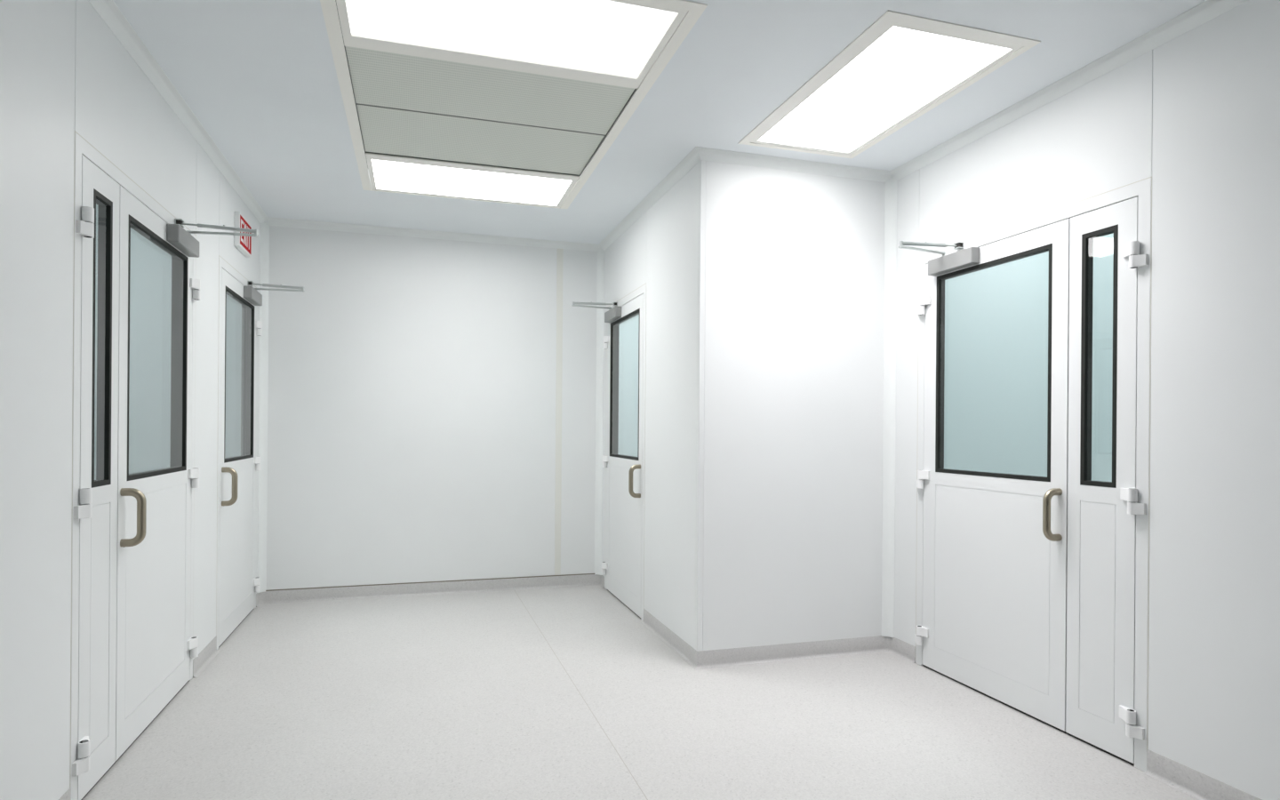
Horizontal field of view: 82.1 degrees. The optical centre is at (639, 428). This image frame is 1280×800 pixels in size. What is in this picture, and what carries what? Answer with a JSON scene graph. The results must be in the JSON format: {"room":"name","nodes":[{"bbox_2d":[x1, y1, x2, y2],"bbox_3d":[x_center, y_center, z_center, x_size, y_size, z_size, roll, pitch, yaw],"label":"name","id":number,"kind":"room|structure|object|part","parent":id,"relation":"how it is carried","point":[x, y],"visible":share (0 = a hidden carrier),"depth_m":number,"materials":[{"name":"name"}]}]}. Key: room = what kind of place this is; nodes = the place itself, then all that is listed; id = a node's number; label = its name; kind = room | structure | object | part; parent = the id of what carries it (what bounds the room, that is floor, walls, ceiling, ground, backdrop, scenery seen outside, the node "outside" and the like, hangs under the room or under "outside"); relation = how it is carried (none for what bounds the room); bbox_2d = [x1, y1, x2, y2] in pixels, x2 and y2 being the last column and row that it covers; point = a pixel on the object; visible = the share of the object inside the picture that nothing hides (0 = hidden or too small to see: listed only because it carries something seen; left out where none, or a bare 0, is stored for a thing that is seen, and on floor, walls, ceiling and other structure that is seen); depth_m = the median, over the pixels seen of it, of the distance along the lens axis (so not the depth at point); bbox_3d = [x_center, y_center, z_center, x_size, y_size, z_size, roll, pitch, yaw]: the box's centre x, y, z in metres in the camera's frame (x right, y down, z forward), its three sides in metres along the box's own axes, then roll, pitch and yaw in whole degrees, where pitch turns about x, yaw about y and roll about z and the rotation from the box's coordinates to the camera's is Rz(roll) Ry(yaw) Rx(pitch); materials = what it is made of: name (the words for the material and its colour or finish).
{"room":"clean room","nodes":[
{"label":"clean room","id":0,"kind":"room"},
{"bbox_2d":[0,0,260,799],"bbox_3d":[-1.235,-0.861,0.297,0.100,4.200,10.289,0,0,-17],"label":"wall","id":1,"kind":"structure","parent":0,"point":[64,71],"depth_m":2.21,"materials":[{"name":"white paint"}]},
{"bbox_2d":[58,787,71,799],"bbox_3d":[-0.756,1.200,-1.132,0.022,0.090,7.267,0,0,-17],"label":"baseboard","id":2,"kind":"structure","parent":1,"relation":"attached to","point":[67,796],"depth_m":2.32,"materials":[{"name":"plastic"}]},
{"bbox_2d":[72,154,119,799],"bbox_3d":[-1.868,0.171,2.525,0.073,2.125,0.361,0,0,-17],"label":"door","id":3,"kind":"structure","parent":1,"relation":"in","point":[96,512],"depth_m":2.55,"materials":[{"name":"white paint"}]},
{"bbox_2d":[69,130,196,799],"bbox_3d":[-2.044,0.141,2.972,0.086,2.184,1.343,0,0,-17],"label":"door frame","id":4,"kind":"structure","parent":1,"relation":"attached to","point":[83,147],"depth_m":2.39,"materials":[{"name":"white paint"}]},
{"bbox_2d":[113,185,200,763],"bbox_3d":[-2.037,0.170,3.164,0.119,2.125,0.958,0,0,-17],"label":"door","id":5,"kind":"structure","parent":1,"relation":"in","point":[156,647],"depth_m":3.05,"materials":[{"name":"white paint"}]},
{"bbox_3d":[-1.891,0.333,2.746,0.079,0.220,0.029,0,0,-17],"label":"handle","id":6,"kind":"part","parent":5,"relation":"part of","materials":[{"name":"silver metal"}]},
{"bbox_2d":[166,218,258,257],"bbox_3d":[-1.947,-0.876,3.393,0.330,0.128,0.318,0,0,-17],"label":"door closer","id":7,"kind":"object","parent":5,"relation":"attached to","point":[182,239],"depth_m":3.36,"materials":[{"name":"silver metal"}]},
{"bbox_3d":[-2.032,-0.925,3.344,0.089,0.011,0.010,0,0,-23],"label":"forearm rod","id":8,"kind":"part","parent":7,"relation":"part of","materials":[{"name":"silver metal"}]},
{"bbox_3d":[-1.947,-0.907,3.429,0.313,0.014,0.020,0,0,-6],"label":"arm","id":9,"kind":"part","parent":7,"relation":"part of","materials":[{"name":"silver metal"}]},
{"bbox_2d":[192,635,219,677],"bbox_3d":[-2.262,1.188,3.840,0.022,0.090,0.442,0,0,-17],"label":"baseboard","id":10,"kind":"structure","parent":1,"relation":"attached to","point":[208,653],"depth_m":3.82,"materials":[{"name":"plastic"}]},
{"bbox_2d":[216,255,258,649],"bbox_3d":[-2.517,0.138,4.532,0.086,2.184,1.038,0,0,-17],"label":"door frame","id":11,"kind":"structure","parent":1,"relation":"attached to","point":[222,263],"depth_m":4.62,"materials":[{"name":"white paint"}]},
{"bbox_2d":[218,267,262,647],"bbox_3d":[-2.463,0.167,4.572,0.119,2.125,0.970,0,0,-17],"label":"door","id":12,"kind":"structure","parent":1,"relation":"in","point":[238,584],"depth_m":4.53,"materials":[{"name":"white paint"}]},
{"bbox_3d":[-2.315,0.330,4.148,0.079,0.220,0.029,0,0,-17],"label":"handle","id":13,"kind":"part","parent":12,"relation":"part of","materials":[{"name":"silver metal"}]},
{"bbox_2d":[243,280,304,305],"bbox_3d":[-2.375,-0.879,4.807,0.330,0.128,0.318,0,0,-17],"label":"door closer","id":14,"kind":"object","parent":12,"relation":"attached to","point":[251,293],"depth_m":4.78,"materials":[{"name":"silver metal"}]},
{"bbox_3d":[-2.375,-0.910,4.842,0.313,0.014,0.020,0,0,-6],"label":"arm","id":15,"kind":"part","parent":14,"relation":"part of","materials":[{"name":"silver metal"}]},
{"bbox_2d":[234,211,251,256],"bbox_3d":[-2.446,-1.190,4.530,0.032,0.204,0.318,0,0,-17],"label":"exit sign","id":16,"kind":"object","parent":1,"relation":"attached to","point":[243,244],"visible":0.86,"depth_m":4.46,"materials":[{"name":"white plastic"}]},
{"bbox_3d":[-2.433,-1.190,4.535,0.002,0.172,0.304,0,0,-17],"label":"red panel","id":17,"kind":"part","parent":16,"relation":"part of","materials":[{"name":"red"}]},
{"bbox_2d":[257,221,269,592],"bbox_3d":[-2.627,-0.147,5.125,0.049,2.583,0.049,0,0,-17],"label":"cove","id":18,"kind":"object","parent":1,"relation":"attached to","point":[264,227],"visible":0.97,"depth_m":5.13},
{"bbox_2d":[94,203,241,479],"bbox_3d":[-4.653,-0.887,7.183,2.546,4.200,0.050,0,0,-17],"label":"window","id":19,"kind":"structure","parent":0,"point":[150,277],"depth_m":7.13,"materials":[{"name":"clear glass"}]},
{"bbox_2d":[266,225,597,590],"bbox_3d":[-1.466,-0.110,5.552,2.516,2.695,0.100,0,0,-17],"label":"wall","id":20,"kind":"structure","parent":0,"point":[412,380],"depth_m":5.46,"materials":[{"name":"white paint"}]},
{"bbox_2d":[256,574,604,607],"bbox_3d":[-1.471,1.194,5.433,2.460,0.090,0.134,0,0,-17],"label":"baseboard","id":21,"kind":"structure","parent":20,"relation":"attached to","point":[309,595],"depth_m":5.46,"materials":[{"name":"plastic"}]},
{"bbox_2d":[265,573,594,591],"bbox_3d":[-1.489,1.147,5.494,2.399,0.007,0.004,0,0,-17],"label":"sealant","id":22,"kind":"structure","parent":20,"relation":"attached to","point":[581,573],"depth_m":5.46,"materials":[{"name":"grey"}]},
{"bbox_2d":[554,248,563,575],"bbox_3d":[-0.635,-0.127,5.750,0.049,2.553,0.004,0,0,-17],"label":"strip","id":23,"kind":"object","parent":20,"relation":"attached to","point":[560,252],"visible":1,"depth_m":5.75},
{"bbox_2d":[594,248,604,575],"bbox_3d":[-0.320,-0.130,5.824,0.049,2.583,0.049,0,0,-17],"label":"cove","id":24,"kind":"object","parent":20,"relation":"attached to","point":[600,287],"visible":1,"depth_m":5.83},
{"bbox_2d":[618,314,639,456],"bbox_3d":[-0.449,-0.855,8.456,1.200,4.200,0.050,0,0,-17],"label":"window","id":25,"kind":"structure","parent":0,"point":[628,329],"depth_m":8.53,"materials":[{"name":"clear glass"}]},
{"bbox_2d":[82,585,1197,799],"bbox_3d":[-0.111,1.298,2.059,10.200,0.100,13.200,0,0,-17],"label":"floor","id":26,"kind":"structure","parent":0,"point":[551,693],"depth_m":3.10,"materials":[{"name":"plastic"}]},
{"bbox_2d":[601,162,698,648],"bbox_3d":[-0.333,-0.854,6.065,0.060,4.200,4.595,0,0,-17],"label":"wall","id":27,"kind":"structure","parent":0,"point":[660,250],"depth_m":4.29,"materials":[{"name":"white paint"}]},
{"bbox_2d":[601,293,643,618],"bbox_3d":[-0.145,0.184,5.244,0.119,2.125,0.973,0,0,-17],"label":"door","id":28,"kind":"structure","parent":27,"relation":"in","point":[622,567],"depth_m":5.20,"materials":[{"name":"white paint"}]},
{"bbox_2d":[571,301,621,322],"bbox_3d":[-0.336,-0.864,5.396,0.330,0.128,0.318,0,0,-17],"label":"door closer","id":29,"kind":"object","parent":28,"relation":"attached to","point":[613,314],"depth_m":5.38,"materials":[{"name":"silver metal"}]},
{"bbox_3d":[-0.354,-0.895,5.426,0.313,0.014,0.020,0,0,-28],"label":"arm","id":30,"kind":"part","parent":29,"relation":"part of","materials":[{"name":"silver metal"}]},
{"bbox_3d":[-0.035,0.347,4.807,0.079,0.220,0.029,0,0,-17],"label":"handle","id":31,"kind":"part","parent":28,"relation":"part of","materials":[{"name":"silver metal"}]},
{"bbox_2d":[604,283,646,620],"bbox_3d":[-0.079,0.156,5.241,0.086,2.184,1.041,0,0,-17],"label":"door frame","id":32,"kind":"structure","parent":27,"relation":"attached to","point":[641,290],"depth_m":4.99,"materials":[{"name":"white paint"}]},
{"bbox_2d":[112,0,1206,244],"bbox_3d":[0.563,-1.502,0.788,3.818,0.120,10.389,0,0,-17],"label":"ceiling","id":33,"kind":"structure","parent":0,"point":[260,77],"depth_m":3.13,"materials":[{"name":"white paint"}]},
{"bbox_2d":[320,0,707,208],"bbox_3d":[-0.730,-1.451,3.498,1.264,0.005,2.455,0,0,-17],"label":"frame","id":34,"kind":"object","parent":33,"relation":"attached to","point":[695,10],"visible":1,"depth_m":3.06,"materials":[{"name":"white metal"}]},
{"bbox_2d":[365,152,579,207],"bbox_3d":[-0.993,-1.463,4.369,1.162,0.022,0.624,0,0,-17],"label":"ceiling light","id":35,"kind":"object","parent":34,"relation":"attached to","point":[390,173],"visible":0.95,"depth_m":4.35,"materials":[{"name":"white plastic"}]},
{"bbox_2d":[344,46,636,175],"bbox_3d":[-0.735,-1.469,3.516,1.164,0.027,1.154,0,0,-17],"label":"ceiling panel","id":36,"kind":"object","parent":34,"relation":"attached to","point":[408,106],"visible":0.84,"depth_m":3.40,"materials":[{"name":"grey metal"}]},
{"bbox_3d":[-0.813,-1.464,3.776,1.161,0.004,0.609,0,0,-17],"label":"perforated panel","id":37,"kind":"part","parent":36,"relation":"part of","materials":[{"name":"grey metal"}]},
{"bbox_3d":[-0.646,-1.460,3.221,1.161,0.004,0.537,0,0,-17],"label":"perforated panel","id":38,"kind":"part","parent":36,"relation":"part of","materials":[{"name":"grey metal"}]},
{"bbox_2d":[336,0,687,88],"bbox_3d":[-0.478,-1.460,2.668,1.162,0.022,0.616,0,0,-17],"label":"ceiling light","id":39,"kind":"object","parent":34,"relation":"attached to","point":[617,43],"visible":0.91,"depth_m":2.71,"materials":[{"name":"white plastic"}]},
{"bbox_2d":[88,0,1247,251],"bbox_3d":[0.562,-1.420,0.789,3.622,0.049,10.191,0,0,-17],"label":"cove","id":40,"kind":"object","parent":33,"relation":"attached to","point":[1206,11],"visible":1,"depth_m":3.74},
{"bbox_2d":[737,10,1040,158],"bbox_3d":[0.991,-1.447,3.221,0.660,0.024,1.238,0,0,-17],"label":"recessed light","id":41,"kind":"object","parent":33,"relation":"in","point":[902,67],"visible":1,"depth_m":3.08,"materials":[{"name":"white plastic"}]},
{"bbox_2d":[759,26,1008,151],"bbox_3d":[0.999,-1.448,3.233,0.530,0.006,1.104,0,0,-17],"label":"diffuser","id":42,"kind":"object","parent":41,"relation":"attached to","point":[901,71],"depth_m":3.11,"materials":[{"name":"white plastic"}]},
{"bbox_2d":[702,160,885,650],"bbox_3d":[0.874,-0.093,4.016,1.132,2.695,0.030,0,0,-17],"label":"wall","id":43,"kind":"structure","parent":0,"point":[795,260],"depth_m":3.99,"materials":[{"name":"white paint"}]},
{"bbox_2d":[695,160,705,651],"bbox_3d":[0.317,-0.097,3.847,0.030,2.695,0.030,0,0,-17],"label":"trim","id":44,"kind":"structure","parent":43,"relation":"attached to","point":[702,163],"depth_m":3.83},
{"bbox_2d":[640,608,915,669],"bbox_3d":[0.630,1.210,4.067,1.665,0.090,0.756,0,0,23],"label":"baseboard","id":45,"kind":"structure","parent":43,"relation":"attached to","point":[721,658],"depth_m":4.01,"materials":[{"name":"plastic"}]},
{"bbox_2d":[881,177,897,637],"bbox_3d":[1.405,-0.117,4.137,0.049,2.583,0.049,0,0,-17],"label":"cove","id":46,"kind":"object","parent":43,"relation":"attached to","point":[892,184],"visible":1,"depth_m":4.14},
{"bbox_2d":[944,232,1113,481],"bbox_3d":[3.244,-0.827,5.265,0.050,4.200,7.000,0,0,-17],"label":"window","id":47,"kind":"structure","parent":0,"point":[996,386],"depth_m":5.96,"materials":[{"name":"clear glass"}]},
{"bbox_2d":[894,0,1279,799],"bbox_3d":[1.973,-0.837,2.529,0.100,4.200,12.700,0,0,-17],"label":"wall","id":48,"kind":"structure","parent":0,"point":[1197,113],"depth_m":2.54,"materials":[{"name":"white paint"}]},
{"bbox_2d":[914,218,1070,733],"bbox_3d":[1.605,0.197,3.474,0.119,2.125,0.939,0,0,-17],"label":"door","id":49,"kind":"structure","parent":48,"relation":"in","point":[995,553],"depth_m":3.37,"materials":[{"name":"white paint"}]},
{"bbox_2d":[898,240,979,276],"bbox_3d":[1.419,-0.851,3.611,0.330,0.128,0.318,0,0,-17],"label":"door closer","id":50,"kind":"object","parent":49,"relation":"attached to","point":[970,256],"depth_m":3.61,"materials":[{"name":"silver metal"}]},
{"bbox_3d":[1.401,-0.882,3.640,0.313,0.014,0.020,0,0,-28],"label":"arm","id":51,"kind":"part","parent":50,"relation":"part of","materials":[{"name":"silver metal"}]},
{"bbox_3d":[1.710,0.360,3.054,0.079,0.220,0.029,0,0,-17],"label":"handle","id":52,"kind":"part","parent":49,"relation":"part of","materials":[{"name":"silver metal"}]},
{"bbox_2d":[915,176,1151,772],"bbox_3d":[1.716,0.169,3.326,0.086,2.184,1.309,0,0,-17],"label":"door frame","id":53,"kind":"structure","parent":48,"relation":"attached to","point":[1142,188],"depth_m":2.73,"materials":[{"name":"white paint"}]},
{"bbox_2d":[1065,196,1148,766],"bbox_3d":[1.813,0.199,2.865,0.073,2.125,0.346,0,0,-17],"label":"door","id":54,"kind":"structure","parent":48,"relation":"in","point":[1100,713],"depth_m":2.87,"materials":[{"name":"white paint"}]},
{"bbox_2d":[1143,749,1262,799],"bbox_3d":[2.795,1.226,-0.440,0.022,0.090,6.533,0,0,-17],"label":"baseboard","id":55,"kind":"structure","parent":48,"relation":"attached to","point":[1197,785],"depth_m":2.54,"materials":[{"name":"plastic"}]}
]}

